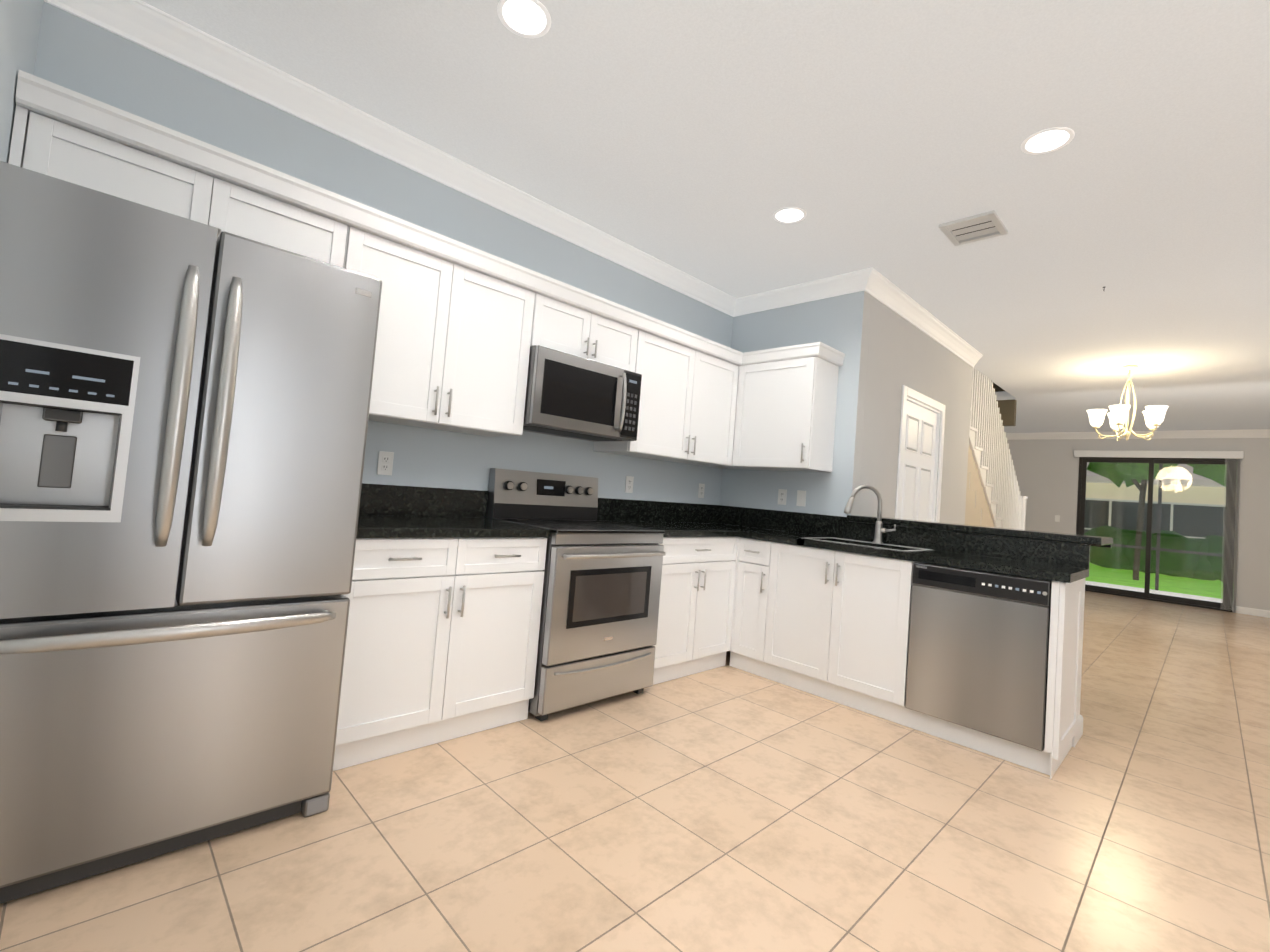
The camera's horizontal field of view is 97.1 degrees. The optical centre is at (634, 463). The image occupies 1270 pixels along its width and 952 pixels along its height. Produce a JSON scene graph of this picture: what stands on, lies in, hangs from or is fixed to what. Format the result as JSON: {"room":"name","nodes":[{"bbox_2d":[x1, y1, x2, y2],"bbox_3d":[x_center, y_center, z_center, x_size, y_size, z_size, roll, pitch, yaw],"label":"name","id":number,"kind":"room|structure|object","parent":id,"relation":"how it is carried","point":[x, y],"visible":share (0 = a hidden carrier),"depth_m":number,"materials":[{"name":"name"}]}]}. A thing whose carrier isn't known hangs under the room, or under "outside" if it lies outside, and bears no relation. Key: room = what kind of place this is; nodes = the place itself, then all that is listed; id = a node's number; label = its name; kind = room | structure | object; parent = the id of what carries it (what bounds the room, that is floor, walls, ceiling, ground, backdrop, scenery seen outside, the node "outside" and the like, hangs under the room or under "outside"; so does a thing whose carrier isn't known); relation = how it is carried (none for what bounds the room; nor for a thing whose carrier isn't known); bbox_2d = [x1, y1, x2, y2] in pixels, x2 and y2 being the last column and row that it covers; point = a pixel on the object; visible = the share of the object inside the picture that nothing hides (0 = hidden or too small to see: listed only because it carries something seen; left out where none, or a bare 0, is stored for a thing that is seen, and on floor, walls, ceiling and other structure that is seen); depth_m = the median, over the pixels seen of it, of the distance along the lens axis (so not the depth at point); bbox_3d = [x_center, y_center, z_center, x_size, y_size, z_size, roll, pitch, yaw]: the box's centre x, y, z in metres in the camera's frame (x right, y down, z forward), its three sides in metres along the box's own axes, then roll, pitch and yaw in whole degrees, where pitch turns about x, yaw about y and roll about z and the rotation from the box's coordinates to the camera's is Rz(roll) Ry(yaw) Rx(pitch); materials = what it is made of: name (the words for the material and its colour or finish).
{"room":"kitchen","nodes":[
{"label":"kitchen","id":0,"kind":"room"},
{"bbox_2d":[0,0,43,162],"bbox_3d":[-0.191,-0.277,-0.214,0.120,2.775,5.720,7,-4,-44],"label":"wall","id":1,"kind":"structure","parent":0,"point":[20,22],"depth_m":1.60,"materials":[{"name":"blue paint"}]},
{"bbox_2d":[44,0,87,18],"bbox_3d":[-0.087,-1.592,-0.005,0.086,0.117,5.510,7,-4,-44],"label":"crown molding","id":2,"kind":"structure","parent":1,"relation":"attached to","point":[75,7],"depth_m":1.97,"materials":[{"name":"white"}]},
{"bbox_2d":[34,1,732,504],"bbox_3d":[-0.790,-0.161,3.281,4.150,2.775,0.120,7,-4,-44],"label":"wall","id":3,"kind":"structure","parent":0,"point":[94,61],"depth_m":2.85,"materials":[{"name":"blue paint"}]},
{"bbox_2d":[12,86,355,268],"bbox_3d":[-1.630,-0.887,2.112,0.898,0.380,0.346,7,-4,-44],"label":"upper cabinet","id":4,"kind":"object","parent":3,"relation":"attached to","point":[58,138],"depth_m":1.91,"materials":[{"name":"white wood"}]},
{"bbox_2d":[377,451,393,475],"bbox_3d":[-1.230,-0.002,2.766,0.072,0.116,0.008,7,-4,-44],"label":"electrical outlet","id":5,"kind":"object","parent":3,"relation":"attached to","point":[385,463],"visible":1,"depth_m":2.76,"materials":[{"name":"white plastic"}]},
{"bbox_2d":[84,0,735,316],"bbox_3d":[-0.539,-1.472,3.342,3.940,0.117,0.086,7,-4,-44],"label":"crown molding","id":6,"kind":"structure","parent":3,"relation":"attached to","point":[148,26],"depth_m":2.61,"materials":[{"name":"white"}]},
{"bbox_2d":[348,210,539,436],"bbox_3d":[-0.997,-0.592,2.736,0.916,0.810,0.346,7,-4,-44],"label":"upper cabinet","id":7,"kind":"object","parent":3,"relation":"attached to","point":[462,328],"depth_m":2.61,"materials":[{"name":"white wood"}]},
{"bbox_2d":[536,282,639,372],"bbox_3d":[-0.379,-0.755,3.333,0.760,0.334,0.346,7,-4,-44],"label":"upper cabinet","id":8,"kind":"object","parent":3,"relation":"attached to","point":[566,322],"depth_m":3.18,"materials":[{"name":"white wood"}]},
{"bbox_2d":[523,345,641,441],"bbox_3d":[-0.365,-0.378,3.271,0.760,0.414,0.470,7,-4,-44],"label":"microwave","id":9,"kind":"object","parent":8,"relation":"attached to","point":[572,396],"visible":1,"depth_m":3.10,"materials":[{"name":"silver metal"}]},
{"bbox_2d":[625,476,633,492],"bbox_3d":[-0.038,0.147,3.929,0.072,0.116,0.008,7,-4,-44],"label":"electrical outlet","id":10,"kind":"object","parent":3,"relation":"attached to","point":[629,484],"visible":1,"depth_m":3.92,"materials":[{"name":"white plastic"}]},
{"bbox_2d":[593,318,739,468],"bbox_3d":[0.283,-0.435,3.945,1.083,0.810,0.405,7,-4,-44],"label":"upper cabinet","id":11,"kind":"object","parent":3,"relation":"attached to","point":[690,393],"depth_m":3.80,"materials":[{"name":"white wood"}]},
{"bbox_2d":[698,483,704,497],"bbox_3d":[0.532,0.218,4.487,0.072,0.116,0.008,7,-4,-44],"label":"electrical outlet","id":12,"kind":"object","parent":3,"relation":"attached to","point":[701,491],"visible":1,"depth_m":4.48,"materials":[{"name":"white plastic"}]},
{"bbox_2d":[0,591,1269,951],"bbox_3d":[4.260,1.706,4.259,13.040,0.060,5.840,7,-4,-44],"label":"floor","id":13,"kind":"structure","parent":0,"point":[726,809],"depth_m":1.89,"materials":[{"name":"tile"}]},
{"bbox_2d":[0,161,381,903],"bbox_3d":[-1.512,0.207,1.850,0.886,1.796,0.902,7,-4,-44],"label":"fridge","id":14,"kind":"object","parent":13,"relation":"on","point":[184,409],"visible":1,"depth_m":1.53,"materials":[{"name":"silver metal"}]},
{"bbox_2d":[333,537,546,770],"bbox_3d":[-0.999,0.744,2.586,0.926,0.874,0.616,7,-4,-44],"label":"base cabinet","id":15,"kind":"object","parent":13,"relation":"on","point":[442,639],"depth_m":2.33,"materials":[{"name":"white wood"}]},
{"bbox_2d":[356,483,550,537],"bbox_3d":[-0.953,0.213,2.602,0.938,0.189,0.635,7,-4,-44],"label":"countertop","id":16,"kind":"structure","parent":15,"relation":"on","point":[391,511],"depth_m":2.72,"materials":[{"name":"black stone"}]},
{"bbox_2d":[486,468,665,720],"bbox_3d":[-0.336,0.661,3.135,0.760,1.195,0.743,7,-4,-44],"label":"range","id":17,"kind":"object","parent":13,"relation":"on","point":[599,613],"visible":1,"depth_m":2.92,"materials":[{"name":"silver metal"}]},
{"bbox_2d":[653,537,744,684],"bbox_3d":[0.195,0.890,3.700,0.816,0.874,0.691,7,-4,-44],"label":"base cabinet","id":18,"kind":"object","parent":13,"relation":"on","point":[700,590],"depth_m":3.52,"materials":[{"name":"white wood"}]},
{"bbox_2d":[597,498,739,536],"bbox_3d":[0.196,0.356,3.724,0.758,0.189,0.635,7,-4,-44],"label":"countertop","id":19,"kind":"structure","parent":18,"relation":"on","point":[676,519],"depth_m":4.01,"materials":[{"name":"black stone"}]},
{"bbox_2d":[733,538,824,679],"bbox_3d":[0.962,0.958,3.860,0.640,0.874,0.339,7,-4,-44],"label":"base cabinet","id":20,"kind":"object","parent":13,"relation":"on","point":[763,562],"depth_m":3.61,"materials":[{"name":"white wood"}]},
{"bbox_2d":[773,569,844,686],"bbox_3d":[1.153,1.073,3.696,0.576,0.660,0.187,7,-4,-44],"label":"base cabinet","id":21,"kind":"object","parent":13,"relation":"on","point":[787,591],"depth_m":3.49,"materials":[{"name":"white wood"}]},
{"bbox_2d":[793,573,932,727],"bbox_3d":[1.411,1.079,3.377,0.541,0.660,0.627,7,-4,-44],"label":"base cabinet","id":22,"kind":"object","parent":13,"relation":"on","point":[851,649],"depth_m":3.17,"materials":[{"name":"white wood"}]},
{"bbox_2d":[732,506,1089,582],"bbox_3d":[1.308,0.495,3.568,0.637,0.305,2.416,7,-4,-44],"label":"countertop","id":23,"kind":"structure","parent":22,"relation":"on","point":[1033,558],"depth_m":3.27,"materials":[{"name":"black stone"}]},
{"bbox_2d":[844,484,895,543],"bbox_3d":[1.490,0.316,3.546,0.238,0.368,0.254,7,-4,-44],"label":"faucet","id":24,"kind":"object","parent":23,"relation":"on","point":[879,529],"visible":1,"depth_m":3.57,"materials":[{"name":"silver metal"}]},
{"bbox_2d":[905,562,1051,750],"bbox_3d":[1.838,0.934,2.929,0.529,0.763,0.592,7,-4,-44],"label":"dishwasher","id":25,"kind":"object","parent":22,"relation":"in","point":[978,653],"visible":0.96,"depth_m":2.72,"materials":[{"name":"silver metal"}]},
{"bbox_2d":[965,367,1027,529],"bbox_3d":[4.120,0.439,7.262,3.313,2.821,1.039,7,-4,-44],"label":"staircase","id":26,"kind":"structure","parent":13,"relation":"on","point":[992,493],"depth_m":6.71,"materials":[{"name":"white wood"}]},
{"bbox_2d":[141,0,1269,432],"bbox_3d":[4.485,-1.147,4.391,13.040,0.120,5.840,7,-4,-44],"label":"ceiling","id":27,"kind":"structure","parent":0,"point":[703,140],"depth_m":2.55,"materials":[{"name":"grey paint"}]},
{"bbox_2d":[497,0,550,37],"bbox_3d":[-0.391,-1.581,1.986,0.188,0.004,0.188,7,-4,-44],"label":"recessed light","id":28,"kind":"object","parent":27,"relation":"in","point":[527,18],"visible":1,"depth_m":1.99,"materials":[{"name":"white plastic"}]},
{"bbox_2d":[773,207,806,223],"bbox_3d":[0.887,-1.423,3.219,0.188,0.004,0.188,7,-4,-44],"label":"recessed light","id":29,"kind":"object","parent":27,"relation":"in","point":[787,215],"visible":1,"depth_m":3.21,"materials":[{"name":"white plastic"}]},
{"bbox_2d":[939,210,1007,245],"bbox_3d":[1.926,-1.334,3.192,0.300,0.019,0.275,7,-4,-44],"label":"ceiling vent","id":30,"kind":"object","parent":27,"relation":"in","point":[979,227],"visible":0.98,"depth_m":3.18,"materials":[{"name":"grey metal"}]},
{"bbox_2d":[1021,127,1074,153],"bbox_3d":[1.778,-1.390,2.420,0.188,0.004,0.188,7,-4,-44],"label":"recessed light","id":31,"kind":"object","parent":27,"relation":"in","point":[1047,140],"visible":1,"depth_m":2.41,"materials":[{"name":"white plastic"}]},
{"bbox_2d":[1087,365,1168,440],"bbox_3d":[4.956,-0.610,5.653,0.630,0.757,0.626,7,-4,-44],"label":"chandelier","id":32,"kind":"object","parent":27,"relation":"hanging from","point":[1118,416],"visible":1,"depth_m":5.62,"materials":[{"name":"beige glass"}]},
{"bbox_2d":[720,291,870,516],"bbox_3d":[1.164,0.041,4.322,0.120,2.775,1.119,7,-4,-44],"label":"wall","id":33,"kind":"structure","parent":0,"point":[840,323],"depth_m":4.08,"materials":[{"name":"blue paint"}]},
{"bbox_2d":[778,489,786,504],"bbox_3d":[1.115,0.253,4.250,0.008,0.116,0.072,7,-4,-44],"label":"electrical outlet","id":34,"kind":"object","parent":33,"relation":"attached to","point":[782,495],"visible":1,"depth_m":4.25,"materials":[{"name":"white plastic"}]},
{"bbox_2d":[736,342,843,471],"bbox_3d":[1.068,-0.385,4.092,0.405,0.848,0.637,7,-4,-44],"label":"upper cabinet","id":35,"kind":"object","parent":33,"relation":"attached to","point":[786,416],"depth_m":3.93,"materials":[{"name":"white wood"}]},
{"bbox_2d":[736,271,859,315],"bbox_3d":[1.226,-1.289,4.280,0.086,0.117,0.990,7,-4,-44],"label":"crown molding","id":36,"kind":"structure","parent":33,"relation":"attached to","point":[842,284],"depth_m":4.26,"materials":[{"name":"white wood"}]},
{"bbox_2d":[796,490,805,506],"bbox_3d":[1.225,0.256,4.135,0.010,0.116,0.072,7,-4,-44],"label":"light switch","id":37,"kind":"object","parent":33,"relation":"attached to","point":[801,498],"visible":1,"depth_m":4.13,"materials":[{"name":"white plastic"}]},
{"bbox_2d":[858,296,972,523],"bbox_3d":[2.435,0.167,4.866,2.469,2.775,0.120,7,-4,-44],"label":"wall","id":38,"kind":"structure","parent":0,"point":[902,351],"depth_m":4.43,"materials":[{"name":"beige paint"}]},
{"bbox_2d":[900,401,936,520],"bbox_3d":[2.389,0.524,4.752,0.818,2.031,0.109,7,-4,-44],"label":"closet door","id":39,"kind":"structure","parent":38,"relation":"in","point":[918,464],"depth_m":4.80,"materials":[{"name":"white wood"}]},
{"bbox_2d":[856,267,982,366],"bbox_3d":[2.538,-1.162,4.781,2.676,0.117,0.086,7,-4,-44],"label":"crown molding","id":40,"kind":"structure","parent":38,"relation":"attached to","point":[869,280],"depth_m":4.46,"materials":[{"name":"white wood"}]},
{"bbox_2d":[895,385,945,521],"bbox_3d":[2.359,0.481,4.788,1.000,2.130,0.138,7,-4,-44],"label":"door frame","id":41,"kind":"structure","parent":38,"relation":"attached to","point":[923,399],"depth_m":4.88,"materials":[{"name":"white wood"}]},
{"bbox_2d":[852,521,1084,716],"bbox_3d":[1.934,0.933,3.442,0.260,1.038,1.253,7,-4,-44],"label":"wall","id":42,"kind":"structure","parent":0,"point":[1081,633],"depth_m":3.06,"materials":[{"name":"beige paint"}]},
{"bbox_2d":[847,515,1112,547],"bbox_3d":[2.067,0.523,3.490,0.505,0.280,1.335,7,-4,-44],"label":"bar","id":43,"kind":"object","parent":42,"relation":"on","point":[1100,541],"visible":0.58,"depth_m":3.21,"materials":[{"name":"black stone"}]},
{"bbox_2d":[1075,715,1082,736],"bbox_3d":[2.001,1.410,3.513,0.020,0.103,1.268,7,-4,-44],"label":"baseboard","id":44,"kind":"structure","parent":42,"relation":"attached to","point":[1080,719],"depth_m":3.00,"materials":[{"name":"white wood"}]},
{"bbox_2d":[991,381,1004,391],"bbox_3d":[4.013,-1.849,7.149,2.760,1.459,1.200,7,-4,-44],"label":"shaft","id":45,"kind":"object","parent":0,"point":[997,388],"depth_m":7.84,"materials":[{"name":"brown"}]},
{"bbox_2d":[996,399,1016,425],"bbox_3d":[4.880,-0.707,8.028,0.099,0.354,0.954,7,-4,-44],"label":"wall","id":46,"kind":"structure","parent":0,"point":[1007,410],"depth_m":7.71,"materials":[{"name":"brown"}]},
{"bbox_2d":[997,438,1269,612],"bbox_3d":[8.976,0.867,8.819,0.120,2.775,5.599,7,-4,-44],"label":"wall","id":47,"kind":"structure","parent":0,"point":[1046,472],"depth_m":9.12,"materials":[{"name":"beige paint"}]},
{"bbox_2d":[1055,515,1059,521],"bbox_3d":[7.611,0.988,10.105,0.010,0.116,0.072,7,-4,-44],"label":"light switch","id":48,"kind":"object","parent":47,"relation":"attached to","point":[1057,518],"visible":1,"depth_m":10.10,"materials":[{"name":"white plastic"}]},
{"bbox_2d":[1008,429,1269,439],"bbox_3d":[8.975,-0.465,8.842,0.086,0.117,5.510,7,-4,-44],"label":"crown molding","id":49,"kind":"structure","parent":47,"relation":"attached to","point":[1248,433],"depth_m":9.21,"materials":[{"name":"white"}]},
{"bbox_2d":[1076,457,1236,611],"bbox_3d":[8.509,1.062,9.265,0.080,2.356,1.912,7,-4,-44],"label":"sliding door","id":50,"kind":"structure","parent":47,"relation":"in","point":[1146,594],"depth_m":9.20,"materials":[{"name":"brown metal"}]},
{"bbox_2d":[1074,450,1243,610],"bbox_3d":[8.440,0.993,9.195,0.093,2.415,2.040,7,-4,-44],"label":"vertical blinds","id":51,"kind":"object","parent":47,"relation":"attached to","point":[1233,455],"visible":1,"depth_m":8.71,"materials":[{"name":"white"}]},
{"bbox_2d":[1235,606,1269,617],"bbox_3d":[9.907,2.225,7.596,0.014,0.103,2.430,7,-4,-44],"label":"baseboard","id":52,"kind":"structure","parent":47,"relation":"attached to","point":[1238,609],"depth_m":8.34,"materials":[{"name":"white wood"}]},
{"label":"outside","id":53,"kind":"structure","parent":0,"visible":0},
{"bbox_2d":[1085,563,1233,598],"bbox_3d":[24.583,4.274,24.519,44.579,0.060,55.000,7,-4,-44],"label":"lawn","id":54,"kind":"structure","parent":53,"point":[1126,578],"depth_m":12.78,"materials":[{"name":"green plant"}]},
{"bbox_2d":[1085,581,1222,602],"bbox_3d":[9.512,2.360,9.805,2.278,0.017,7.000,7,-4,-44],"label":"patio slab","id":55,"kind":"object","parent":54,"relation":"on","point":[1153,591],"depth_m":10.52,"materials":[{"name":"grey concrete"}]},
{"bbox_2d":[1112,464,1223,589],"bbox_3d":[10.200,1.148,10.856,0.050,2.602,5.600,7,-4,-44],"label":"screen frame","id":56,"kind":"object","parent":55,"relation":"on","point":[1158,550],"depth_m":10.85,"materials":[{"name":"brown metal"}]},
{"bbox_2d":[1084,525,1234,583],"bbox_3d":[14.367,2.383,14.936,1.673,1.202,3.974,7,-4,-44],"label":"hedge","id":57,"kind":"object","parent":54,"relation":"on","point":[1168,562],"depth_m":14.55,"materials":[{"name":"green plant"}]},
{"bbox_2d":[1084,462,1235,538],"bbox_3d":[19.656,1.220,21.030,9.200,4.915,22.000,7,-4,-44],"label":"house","id":58,"kind":"structure","parent":54,"relation":"on","point":[1099,488],"depth_m":17.89,"materials":[{"name":"beige"}]},
{"bbox_2d":[1087,462,1236,579],"bbox_3d":[12.027,0.113,12.587,3.635,5.129,3.655,7,-4,-44],"label":"tree","id":59,"kind":"object","parent":54,"relation":"on","point":[1135,470],"depth_m":12.44,"materials":[{"name":"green plant"}]}
]}

